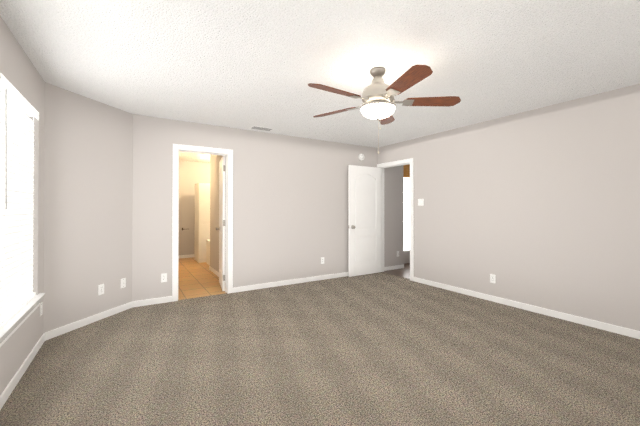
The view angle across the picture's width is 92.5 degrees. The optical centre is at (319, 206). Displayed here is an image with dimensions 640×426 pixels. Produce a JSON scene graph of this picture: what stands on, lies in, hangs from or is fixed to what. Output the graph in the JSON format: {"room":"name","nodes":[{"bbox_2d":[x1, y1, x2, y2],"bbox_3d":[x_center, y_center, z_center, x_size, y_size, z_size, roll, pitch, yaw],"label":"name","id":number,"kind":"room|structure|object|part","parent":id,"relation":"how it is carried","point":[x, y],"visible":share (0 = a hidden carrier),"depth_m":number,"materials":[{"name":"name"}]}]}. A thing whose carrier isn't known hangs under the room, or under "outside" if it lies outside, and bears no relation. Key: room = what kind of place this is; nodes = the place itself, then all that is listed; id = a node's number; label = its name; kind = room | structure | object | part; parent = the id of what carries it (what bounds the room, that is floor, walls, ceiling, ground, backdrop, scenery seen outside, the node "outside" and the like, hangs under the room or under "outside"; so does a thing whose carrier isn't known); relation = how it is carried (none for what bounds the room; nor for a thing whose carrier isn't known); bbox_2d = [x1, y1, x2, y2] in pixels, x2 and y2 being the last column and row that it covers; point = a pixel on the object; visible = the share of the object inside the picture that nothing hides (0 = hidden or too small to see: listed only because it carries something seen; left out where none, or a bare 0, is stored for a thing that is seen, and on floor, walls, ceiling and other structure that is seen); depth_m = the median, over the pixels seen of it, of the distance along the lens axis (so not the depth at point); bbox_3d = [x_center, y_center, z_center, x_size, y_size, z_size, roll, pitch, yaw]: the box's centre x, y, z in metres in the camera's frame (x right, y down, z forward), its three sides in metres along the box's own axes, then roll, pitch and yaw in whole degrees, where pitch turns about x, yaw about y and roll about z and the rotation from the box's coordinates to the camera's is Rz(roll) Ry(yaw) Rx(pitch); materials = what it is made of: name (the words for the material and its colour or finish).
{"room":"empty bedroom","nodes":[
{"label":"empty bedroom","id":0,"kind":"room"},
{"bbox_2d":[0,16,44,394],"bbox_3d":[-1.453,0.033,0.887,0.160,2.440,4.645,0,-1,-32],"label":"wall","id":1,"kind":"structure","parent":0,"point":[19,72],"depth_m":2.51,"materials":[{"name":"grey paint"}]},
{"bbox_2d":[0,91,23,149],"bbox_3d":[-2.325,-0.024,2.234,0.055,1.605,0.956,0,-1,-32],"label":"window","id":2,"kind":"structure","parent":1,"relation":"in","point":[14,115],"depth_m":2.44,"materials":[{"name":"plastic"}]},
{"bbox_3d":[-2.333,-0.024,2.229,0.007,1.515,0.866,0,-1,-32],"label":"glass","id":3,"kind":"part","parent":2,"relation":"part of","materials":[{"name":"white glass"}]},
{"bbox_2d":[0,73,38,325],"bbox_3d":[-2.248,-0.029,2.281,0.084,1.591,0.942,0,-1,-32],"label":"window blinds","id":4,"kind":"object","parent":1,"relation":"attached to","point":[17,293],"visible":1,"depth_m":2.26,"materials":[{"name":"white plastic"}]},
{"bbox_2d":[0,303,39,346],"bbox_3d":[-1.941,0.840,1.833,0.013,0.060,2.071,0,-1,-32],"label":"trim","id":5,"kind":"structure","parent":1,"relation":"attached to","point":[17,327],"depth_m":2.19,"materials":[{"name":"white wood"}]},
{"bbox_2d":[0,293,44,337],"bbox_3d":[-1.967,0.787,1.817,0.139,0.036,2.101,0,-1,-32],"label":"sill","id":6,"kind":"structure","parent":1,"relation":"attached to","point":[9,323],"depth_m":2.18,"materials":[{"name":"white wood"}]},
{"bbox_2d":[0,294,44,343],"bbox_3d":[-1.908,0.790,1.854,0.002,0.030,2.099,0,-1,-32],"label":"left sill edge","id":7,"kind":"structure","parent":6,"relation":"attached to","point":[13,327],"depth_m":2.12,"materials":[{"name":"white wood"}]},
{"bbox_2d":[0,333,44,409],"bbox_3d":[-1.413,1.216,0.979,0.013,0.076,4.475,0,-1,-32],"label":"baseboard","id":8,"kind":"structure","parent":1,"relation":"attached to","point":[11,386],"depth_m":2.24,"materials":[{"name":"white wood"}]},
{"bbox_2d":[40,302,42,315],"bbox_3d":[-2.538,0.938,2.793,0.009,0.115,0.070,0,-1,-32],"label":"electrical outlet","id":9,"kind":"object","parent":1,"relation":"attached to","point":[41,307],"visible":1,"depth_m":2.79,"materials":[{"name":"white plastic"}]},
{"bbox_2d":[43,82,132,332],"bbox_3d":[-2.541,0.052,3.393,0.120,2.440,1.111,0,0,13],"label":"wall","id":10,"kind":"structure","parent":0,"point":[88,196],"depth_m":3.27,"materials":[{"name":"grey paint"}]},
{"bbox_2d":[45,301,132,340],"bbox_3d":[-2.476,1.234,3.369,0.013,0.076,1.011,0,0,13],"label":"baseboard","id":11,"kind":"structure","parent":10,"relation":"attached to","point":[56,332],"depth_m":3.26,"materials":[{"name":"white wood"}]},
{"bbox_2d":[98,284,103,294],"bbox_3d":[-2.459,0.938,3.448,0.008,0.115,0.070,0,0,13],"label":"electrical outlet","id":12,"kind":"object","parent":10,"relation":"attached to","point":[100,289],"visible":1,"depth_m":3.44,"materials":[{"name":"white plastic"}]},
{"bbox_2d":[121,278,125,287],"bbox_3d":[-2.393,0.937,3.729,0.009,0.115,0.070,0,0,13],"label":"electrical outlet","id":13,"kind":"object","parent":10,"relation":"attached to","point":[123,282],"visible":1,"depth_m":3.73,"materials":[{"name":"white plastic"}]},
{"bbox_2d":[179,161,209,254],"bbox_3d":[-3.169,0.086,7.927,2.480,2.440,0.120,0,-1,-32],"label":"wall","id":14,"kind":"structure","parent":0,"point":[191,174],"depth_m":7.76,"materials":[{"name":"grey paint"}]},
{"bbox_2d":[179,254,193,257],"bbox_3d":[-3.121,1.268,7.869,2.210,0.076,0.013,0,-1,-32],"label":"baseboard","id":15,"kind":"structure","parent":14,"relation":"attached to","point":[192,255],"depth_m":7.71,"materials":[{"name":"white wood"}]},
{"bbox_2d":[178,257,225,299],"bbox_3d":[-2.171,1.323,6.307,2.480,0.062,3.910,0,-1,-32],"label":"floor","id":16,"kind":"structure","parent":0,"point":[196,279],"depth_m":5.30,"materials":[{"name":"orange tile"}]},
{"bbox_2d":[194,183,209,262],"bbox_3d":[-2.611,0.387,7.427,0.715,1.830,0.555,0,-1,-32],"label":"tall cabinet","id":17,"kind":"object","parent":16,"relation":"on","point":[202,216],"visible":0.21,"depth_m":7.08,"materials":[{"name":"white wood"}]},
{"bbox_2d":[206,239,209,264],"bbox_3d":[-1.934,1.029,6.933,1.100,0.540,0.720,0,-1,-32],"label":"bathtub","id":18,"kind":"object","parent":16,"relation":"on","point":[208,252],"visible":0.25,"depth_m":6.76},
{"bbox_2d":[210,155,225,271],"bbox_3d":[-1.704,0.068,5.488,0.120,2.440,1.810,0,-1,-32],"label":"wall","id":19,"kind":"structure","parent":0,"point":[214,208],"depth_m":5.85,"materials":[{"name":"grey paint"}]},
{"bbox_2d":[209,266,218,276],"bbox_3d":[-1.770,1.250,5.458,0.013,0.076,1.803,0,-1,-32],"label":"baseboard","id":20,"kind":"structure","parent":19,"relation":"attached to","point":[214,271],"depth_m":5.85,"materials":[{"name":"white wood"}]},
{"bbox_2d":[132,114,403,300],"bbox_3d":[-0.348,0.066,5.193,4.865,2.440,0.120,0,-1,-32],"label":"wall","id":21,"kind":"structure","parent":0,"point":[290,207],"depth_m":4.82,"materials":[{"name":"grey paint"}]},
{"bbox_2d":[133,296,171,306],"bbox_3d":[-2.171,1.238,3.977,0.455,0.076,0.013,0,-1,-32],"label":"baseboard","id":22,"kind":"structure","parent":21,"relation":"attached to","point":[138,303],"depth_m":3.97,"materials":[{"name":"white wood"}]},
{"bbox_2d":[161,273,166,281],"bbox_3d":[-2.060,0.947,4.049,0.070,0.115,0.008,0,-1,-32],"label":"electrical outlet","id":23,"kind":"object","parent":21,"relation":"attached to","point":[163,277],"visible":1,"depth_m":4.05,"materials":[{"name":"white plastic"}]},
{"bbox_2d":[172,144,232,301],"bbox_3d":[-1.664,0.222,4.368,0.810,2.115,0.138,0,-1,-32],"label":"door frame","id":24,"kind":"structure","parent":21,"relation":"attached to","point":[176,147],"depth_m":4.28,"materials":[{"name":"white wood"}]},
{"bbox_2d":[215,156,225,290],"bbox_3d":[-1.566,0.262,4.893,0.159,2.027,0.665,0,0,-23],"label":"bathroom door","id":25,"kind":"structure","parent":24,"relation":"attached to","point":[222,170],"depth_m":4.64,"materials":[{"name":"white paint"}]},
{"bbox_2d":[233,272,347,292],"bbox_3d":[-0.079,1.248,5.273,2.846,0.076,0.013,0,-1,-32],"label":"baseboard","id":26,"kind":"structure","parent":21,"relation":"attached to","point":[295,281],"depth_m":4.99,"materials":[{"name":"white wood"}]},
{"bbox_2d":[359,154,363,160],"bbox_3d":[0.793,-0.930,5.814,0.128,0.128,0.040,0,-1,-32],"label":"smoke detector","id":27,"kind":"object","parent":21,"relation":"attached to","point":[361,157],"visible":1,"depth_m":5.79,"materials":[{"name":"white plastic"}]},
{"bbox_2d":[384,264,403,270],"bbox_3d":[1.415,1.257,6.405,0.607,0.076,0.363,0,-1,-32],"label":"baseboard","id":28,"kind":"structure","parent":21,"relation":"attached to","point":[393,267],"depth_m":6.24,"materials":[{"name":"white wood"}]},
{"bbox_2d":[0,272,639,425],"bbox_3d":[0.425,1.295,2.486,5.046,0.060,5.400,0,-1,-32],"label":"floor carpet","id":29,"kind":"object","parent":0,"point":[380,349],"visible":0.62,"depth_m":2.43,"materials":[{"name":"beige carpet"}]},
{"bbox_2d":[0,0,639,162],"bbox_3d":[1.583,-1.192,5.499,10.170,0.080,9.270,0,-1,-32],"label":"ceiling","id":30,"kind":"structure","parent":0,"point":[243,64],"depth_m":2.39,"materials":[{"name":"white paint"}]},
{"bbox_2d":[249,125,274,130],"bbox_3d":[-0.867,-1.155,4.563,0.340,0.008,0.180,0,-1,-32],"label":"ceiling vent","id":31,"kind":"object","parent":30,"relation":"in","point":[262,127],"visible":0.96,"depth_m":4.55,"materials":[{"name":"white metal"}]},
{"bbox_2d":[251,126,271,130],"bbox_3d":[-0.867,-1.150,4.563,0.290,0.002,0.138,0,-1,-32],"label":"ceiling air vent slots","id":32,"kind":"object","parent":31,"relation":"attached to","point":[260,128],"visible":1,"depth_m":4.55,"materials":[{"name":"white metal"}]},
{"bbox_2d":[308,65,460,153],"bbox_3d":[0.457,-0.798,2.606,1.291,0.751,1.340,0,-1,-32],"label":"ceiling fan","id":33,"kind":"object","parent":30,"relation":"hanging from","point":[379,103],"visible":1,"depth_m":2.54,"materials":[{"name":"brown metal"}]},
{"label":"blade","id":34,"kind":"part","parent":33,"relation":"part of","materials":[{"name":"brown wood"}]},
{"bbox_3d":[0.140,-0.892,2.922,0.490,0.006,0.150,0,12,38],"label":"blade","id":35,"kind":"part","parent":33,"relation":"part of","materials":[{"name":"brown wood"}]},
{"bbox_3d":[0.499,-0.958,2.643,0.306,0.432,0.306,0,-1,-32],"label":"motor","id":36,"kind":"part","parent":33,"relation":"part of","materials":[{"name":"silver metal"}]},
{"bbox_3d":[0.499,-0.805,2.642,0.298,0.092,0.298,0,-1,-32],"label":"lamp shade","id":37,"kind":"part","parent":33,"relation":"part of","materials":[{"name":"white glass"}]},
{"bbox_3d":[0.511,-0.636,2.638,0.238,0.426,0.233,0,-1,-32],"label":"pull chain","id":38,"kind":"part","parent":33,"relation":"part of","materials":[{"name":"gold metal"}]},
{"bbox_3d":[0.654,-0.891,3.071,0.150,0.006,0.490,-14,-5,19],"label":"blade","id":39,"kind":"part","parent":33,"relation":"part of","materials":[{"name":"brown wood"}]},
{"bbox_3d":[0.625,-0.898,2.205,0.150,0.006,0.490,14,-4,-15],"label":"blade","id":40,"kind":"part","parent":33,"relation":"part of","materials":[{"name":"brown wood"}]},
{"bbox_3d":[0.954,-0.895,2.627,0.490,0.006,0.150,0,-13,2],"label":"blade","id":41,"kind":"part","parent":33,"relation":"part of","materials":[{"name":"brown wood"}]},
{"bbox_2d":[384,263,409,278],"bbox_3d":[3.835,1.326,6.636,5.124,0.060,2.760,0,-1,-32],"label":"floor","id":42,"kind":"structure","parent":0,"point":[404,272],"depth_m":6.05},
{"bbox_2d":[404,250,409,263],"bbox_3d":[3.426,0.086,7.944,4.450,2.440,0.120,0,-1,-32],"label":"wall","id":43,"kind":"structure","parent":0,"point":[406,256],"depth_m":6.97,"materials":[{"name":"grey paint"}]},
{"bbox_2d":[403,178,409,250],"bbox_3d":[2.009,0.179,6.965,0.750,1.640,0.010,0,-1,-32],"label":"window","id":44,"kind":"structure","parent":43,"relation":"in","point":[406,182],"depth_m":6.93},
{"bbox_2d":[403,164,409,177],"bbox_3d":[2.029,-0.806,6.941,0.850,0.330,0.115,0,-1,-32],"label":"window valance","id":45,"kind":"object","parent":43,"relation":"attached to","point":[406,171],"visible":0.14,"depth_m":6.81,"materials":[{"name":"brown wood"}]},
{"bbox_2d":[377,84,639,330],"bbox_3d":[2.585,0.055,3.799,0.120,2.440,5.340,0,-1,-32],"label":"wall","id":46,"kind":"structure","parent":0,"point":[539,207],"depth_m":3.63,"materials":[{"name":"grey paint"}]},
{"bbox_2d":[377,158,413,280],"bbox_3d":[1.412,0.232,5.676,0.138,2.115,0.909,0,-1,-32],"label":"door frame","id":47,"kind":"structure","parent":46,"relation":"attached to","point":[410,160],"depth_m":5.30,"materials":[{"name":"white wood"}]},
{"bbox_2d":[348,165,380,276],"bbox_3d":[0.849,0.268,5.761,0.769,2.027,0.159,0,-1,-32],"label":"entry door","id":48,"kind":"structure","parent":47,"relation":"attached to","point":[364,220],"depth_m":5.73,"materials":[{"name":"white paint"}]},
{"bbox_2d":[418,199,423,205],"bbox_3d":[1.684,-0.065,5.128,0.013,0.116,0.116,0,-1,-32],"label":"light switch","id":49,"kind":"object","parent":46,"relation":"attached to","point":[420,202],"visible":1,"depth_m":5.12,"materials":[{"name":"white plastic"}]},
{"bbox_2d":[490,274,494,282],"bbox_3d":[2.314,0.973,4.107,0.008,0.115,0.070,0,-1,-32],"label":"electrical outlet","id":50,"kind":"object","parent":46,"relation":"attached to","point":[492,278],"visible":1,"depth_m":4.11,"materials":[{"name":"white plastic"}]},
{"bbox_2d":[413,277,639,338],"bbox_3d":[2.728,1.234,3.432,0.013,0.076,4.280,0,-1,-32],"label":"baseboard","id":51,"kind":"structure","parent":46,"relation":"attached to","point":[568,317],"depth_m":3.60,"materials":[{"name":"white wood"}]}
]}

